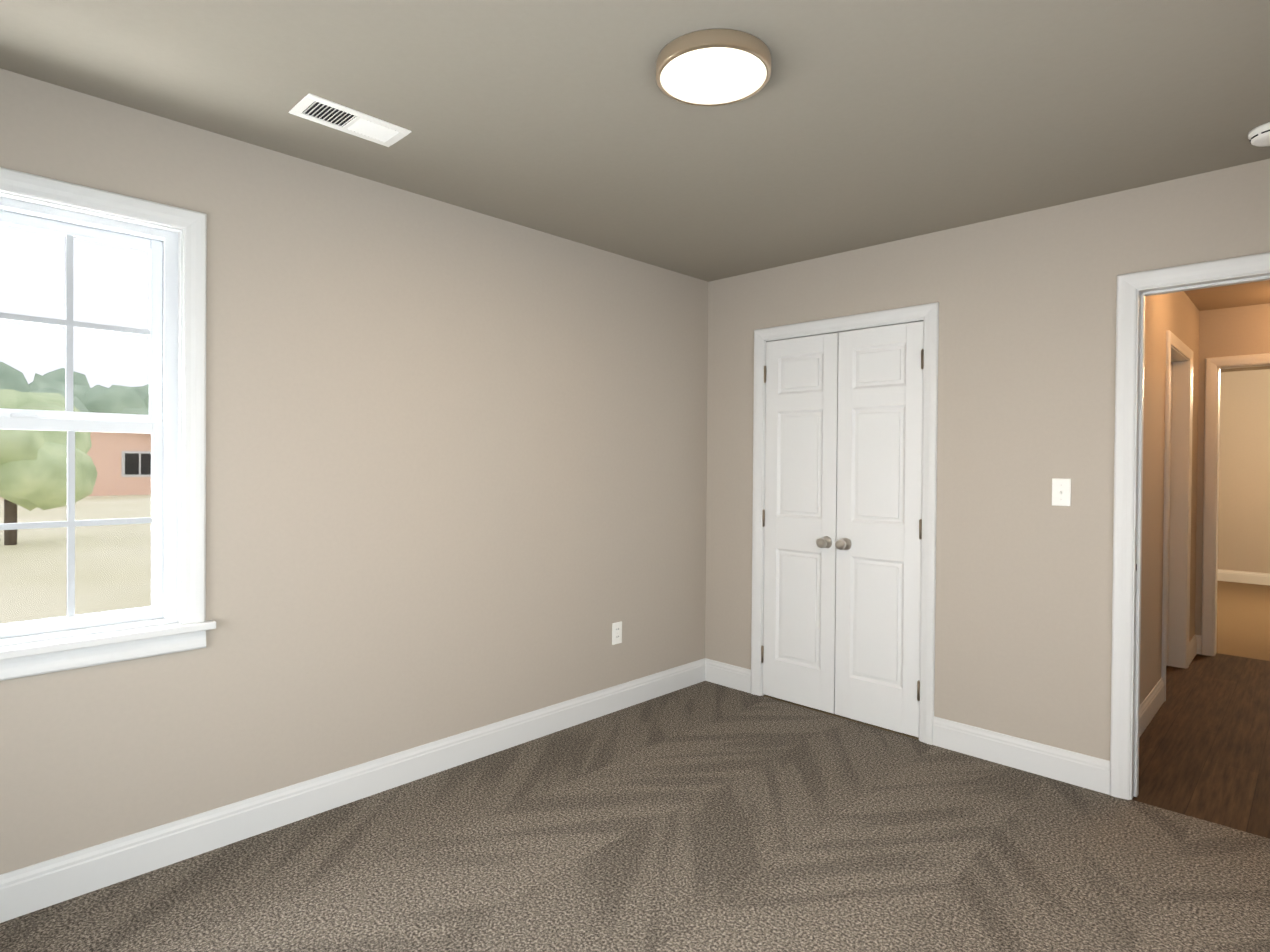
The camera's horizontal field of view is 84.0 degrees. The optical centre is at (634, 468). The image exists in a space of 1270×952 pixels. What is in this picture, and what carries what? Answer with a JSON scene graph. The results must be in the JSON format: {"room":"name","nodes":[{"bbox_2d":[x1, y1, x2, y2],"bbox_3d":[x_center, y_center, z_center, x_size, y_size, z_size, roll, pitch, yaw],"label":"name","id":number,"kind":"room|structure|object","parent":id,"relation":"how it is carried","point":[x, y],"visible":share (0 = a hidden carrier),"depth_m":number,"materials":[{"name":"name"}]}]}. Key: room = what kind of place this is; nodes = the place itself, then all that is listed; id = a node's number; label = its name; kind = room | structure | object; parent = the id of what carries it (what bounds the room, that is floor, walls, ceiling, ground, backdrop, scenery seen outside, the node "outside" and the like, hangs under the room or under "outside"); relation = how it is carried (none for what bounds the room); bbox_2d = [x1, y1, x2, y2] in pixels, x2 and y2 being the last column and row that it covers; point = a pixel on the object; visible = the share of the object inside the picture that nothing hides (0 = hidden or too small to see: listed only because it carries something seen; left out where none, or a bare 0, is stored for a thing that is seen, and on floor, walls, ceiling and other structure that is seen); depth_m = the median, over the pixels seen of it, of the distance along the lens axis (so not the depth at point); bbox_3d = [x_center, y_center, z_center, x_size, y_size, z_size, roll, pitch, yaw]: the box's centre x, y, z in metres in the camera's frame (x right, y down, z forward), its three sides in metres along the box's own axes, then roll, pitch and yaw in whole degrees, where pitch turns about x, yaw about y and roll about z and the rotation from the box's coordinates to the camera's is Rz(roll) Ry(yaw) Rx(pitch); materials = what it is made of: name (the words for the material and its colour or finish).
{"room":"empty bedroom","nodes":[
{"label":"empty bedroom","id":0,"kind":"room"},
{"bbox_2d":[0,68,707,874],"bbox_3d":[-0.778,0.079,3.196,0.160,2.440,5.120,1,1,44],"label":"wall","id":1,"kind":"structure","parent":0,"point":[456,468],"depth_m":2.81,"materials":[{"name":"beige paint"}]},
{"bbox_2d":[0,167,215,680],"bbox_3d":[-1.816,-0.125,2.098,0.205,1.463,0.967,1,1,44],"label":"window unit","id":2,"kind":"structure","parent":1,"relation":"in","point":[159,422],"depth_m":2.26,"materials":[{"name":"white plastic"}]},
{"bbox_2d":[0,658,707,922],"bbox_3d":[-0.997,1.234,2.866,0.014,0.133,4.100,1,1,44],"label":"baseboard","id":3,"kind":"structure","parent":1,"relation":"attached to","point":[54,880],"depth_m":2.59,"materials":[{"name":"white paint"}]},
{"bbox_2d":[612,621,621,644],"bbox_3d":[-0.096,0.884,3.787,0.009,0.116,0.070,1,1,44],"label":"electrical outlet plate","id":4,"kind":"object","parent":1,"relation":"attached to","point":[616,632],"visible":1,"depth_m":3.78,"materials":[{"name":"white plastic"}]},
{"bbox_2d":[0,681,1269,951],"bbox_3d":[0.085,1.379,1.725,3.480,0.120,4.220,1,1,44],"label":"floor","id":5,"kind":"structure","parent":0,"point":[706,817],"depth_m":2.35,"materials":[{"name":"carpet"}]},
{"bbox_2d":[0,0,1269,371],"bbox_3d":[3.370,-1.173,3.699,5.360,0.120,11.640,1,1,44],"label":"ceiling","id":6,"kind":"structure","parent":0,"point":[854,124],"depth_m":2.16,"materials":[{"name":"paint"}]},
{"bbox_2d":[289,93,410,146],"bbox_3d":[-0.926,-1.131,2.308,0.165,0.008,0.335,1,1,44],"label":"ceiling vent","id":7,"kind":"object","parent":6,"relation":"in","point":[317,109],"visible":1,"depth_m":2.30,"materials":[{"name":"white plastic"}]},
{"bbox_2d":[656,29,771,105],"bbox_3d":[0.216,-1.100,1.957,0.318,0.046,0.318,1,1,44],"label":"flush-mount ceiling light","id":8,"kind":"object","parent":6,"relation":"attached to","point":[713,67],"visible":1,"depth_m":1.90,"materials":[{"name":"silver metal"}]},
{"bbox_2d":[1248,122,1269,146],"bbox_3d":[2.094,-1.092,2.304,0.140,0.038,0.140,1,1,44],"label":"smoke detector","id":9,"kind":"object","parent":6,"relation":"attached to","point":[1259,136],"visible":1,"depth_m":2.30,"materials":[{"name":"white plastic"}]},
{"bbox_2d":[763,695,918,739],"bbox_3d":[2.156,1.368,4.832,2.100,0.120,3.120,1,1,44],"label":"floor","id":10,"kind":"structure","parent":0,"point":[878,727],"depth_m":3.71,"materials":[{"name":"wood"}]},
{"bbox_2d":[705,159,1269,760],"bbox_3d":[1.611,0.097,3.266,3.480,2.440,0.120,1,1,44],"label":"wall","id":11,"kind":"structure","parent":0,"point":[1027,369],"depth_m":3.12,"materials":[{"name":"beige paint"}]},
{"bbox_2d":[704,659,750,692],"bbox_3d":[0.561,1.234,4.200,0.318,0.133,0.014,1,1,44],"label":"baseboard","id":12,"kind":"structure","parent":11,"relation":"attached to","point":[735,677],"depth_m":4.20,"materials":[{"name":"white paint"}]},
{"bbox_2d":[761,333,838,713],"bbox_3d":[0.884,0.289,3.869,0.453,2.014,0.106,1,1,44],"label":"closet door","id":13,"kind":"structure","parent":11,"relation":"in","point":[799,517],"depth_m":3.87,"materials":[{"name":"white paint"}]},
{"bbox_2d":[751,302,938,744],"bbox_3d":[1.102,0.284,3.764,0.940,2.050,0.124,1,1,44],"label":"door frame","id":14,"kind":"structure","parent":11,"relation":"attached to","point":[857,328],"depth_m":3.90,"materials":[{"name":"white paint"}]},
{"bbox_2d":[835,321,923,736],"bbox_3d":[1.212,0.295,3.548,0.453,2.014,0.106,1,1,44],"label":"closet door","id":15,"kind":"structure","parent":11,"relation":"in","point":[879,519],"depth_m":3.56,"materials":[{"name":"white paint"}]},
{"bbox_2d":[933,716,1109,794],"bbox_3d":[1.675,1.253,3.111,0.709,0.133,0.014,1,1,44],"label":"baseboard","id":16,"kind":"structure","parent":11,"relation":"attached to","point":[1078,769],"depth_m":3.08,"materials":[{"name":"white paint"}]},
{"bbox_2d":[1052,478,1070,505],"bbox_3d":[1.801,0.101,2.983,0.070,0.116,0.020,1,1,44],"label":"switch plate","id":17,"kind":"object","parent":11,"relation":"attached to","point":[1061,492],"visible":1,"depth_m":2.98,"materials":[{"name":"white plastic"}]},
{"bbox_2d":[1110,252,1269,799],"bbox_3d":[2.325,0.278,2.569,0.956,2.102,0.158,1,1,44],"label":"door frame","id":18,"kind":"structure","parent":11,"relation":"attached to","point":[1129,285],"depth_m":2.82,"materials":[{"name":"white paint"}]},
{"bbox_2d":[1140,291,1199,703],"bbox_3d":[2.960,0.101,4.045,0.120,2.440,2.880,1,1,44],"label":"wall","id":19,"kind":"structure","parent":0,"point":[1176,314],"depth_m":3.83,"materials":[{"name":"beige paint"}]},
{"bbox_2d":[1139,678,1163,736],"bbox_3d":[2.527,1.256,3.525,0.014,0.133,1.337,1,1,44],"label":"baseboard","id":20,"kind":"structure","parent":19,"relation":"attached to","point":[1151,703],"depth_m":3.71,"materials":[{"name":"white paint"}]},
{"bbox_2d":[1166,362,1171,665],"bbox_3d":[3.267,0.303,4.423,0.035,2.014,0.834,1,1,44],"label":"door","id":21,"kind":"structure","parent":19,"relation":"in","point":[1169,512],"depth_m":4.68,"materials":[{"name":"white paint"}]},
{"bbox_2d":[1189,635,1199,664],"bbox_3d":[3.845,1.254,4.870,0.020,0.133,0.463,1,1,44],"label":"baseboard","id":22,"kind":"structure","parent":19,"relation":"attached to","point":[1194,644],"depth_m":4.93,"materials":[{"name":"white paint"}]},
{"bbox_2d":[1161,330,1269,701],"bbox_3d":[3.856,0.275,4.257,1.114,2.102,1.568,1,1,44],"label":"door frame","id":23,"kind":"structure","parent":19,"relation":"attached to","point":[1178,510],"depth_m":4.69,"materials":[{"name":"white paint"}]},
{"bbox_2d":[1132,653,1269,838],"bbox_3d":[3.372,1.388,3.644,1.300,0.120,3.120,1,1,44],"label":"floor","id":24,"kind":"structure","parent":0,"point":[1204,745],"depth_m":3.37,"materials":[{"name":"brown wood"}]},
{"bbox_2d":[1195,303,1269,634],"bbox_3d":[4.431,0.107,4.705,1.300,2.440,0.120,1,1,44],"label":"wall","id":25,"kind":"structure","parent":0,"point":[1235,331],"depth_m":4.96,"materials":[{"name":"beige paint"}]},
{"bbox_2d":[1216,581,1269,660],"bbox_3d":[6.115,1.388,6.150,4.800,0.120,4.300,1,1,44],"label":"floor","id":26,"kind":"structure","parent":0,"point":[1243,619],"depth_m":6.13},
{"bbox_2d":[1218,369,1269,573],"bbox_3d":[7.586,0.106,7.634,4.800,2.440,0.120,1,1,44],"label":"wall","id":27,"kind":"structure","parent":0,"point":[1244,501],"depth_m":8.10,"materials":[{"name":"beige paint"}]},
{"bbox_2d":[1217,569,1269,584],"bbox_3d":[7.530,1.260,7.596,4.560,0.133,0.014,1,1,44],"label":"baseboard","id":28,"kind":"structure","parent":27,"relation":"attached to","point":[1222,575],"depth_m":8.11,"materials":[{"name":"white paint"}]},
{"label":"outside","id":29,"kind":"structure","parent":0,"visible":0},
{"bbox_2d":[0,495,150,622],"bbox_3d":[-95.470,0.437,92.317,259.840,0.300,400.000,1,1,44],"label":"ground","id":30,"kind":"structure","parent":29,"point":[102,555],"depth_m":12.35,"materials":[{"name":"beige soil"}]},
{"bbox_2d":[0,389,96,544],"bbox_3d":[-12.842,-0.016,14.721,2.838,3.241,2.519,1,1,44],"label":"tree","id":31,"kind":"object","parent":30,"relation":"on","point":[48,482],"depth_m":14.33,"materials":[{"name":"green plant"}]},
{"bbox_2d":[0,362,148,414],"bbox_3d":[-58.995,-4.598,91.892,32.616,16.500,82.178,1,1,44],"label":"tree","id":32,"kind":"object","parent":30,"relation":"on","point":[82,389],"depth_m":77.96,"materials":[{"name":"green plant"}]},
{"bbox_2d":[1,432,150,497],"bbox_3d":[-32.682,-0.711,36.213,12.940,3.950,15.350,1,1,44],"label":"house","id":33,"kind":"structure","parent":30,"relation":"on","point":[96,437],"depth_m":35.02,"materials":[{"name":"red brick"}]}
]}

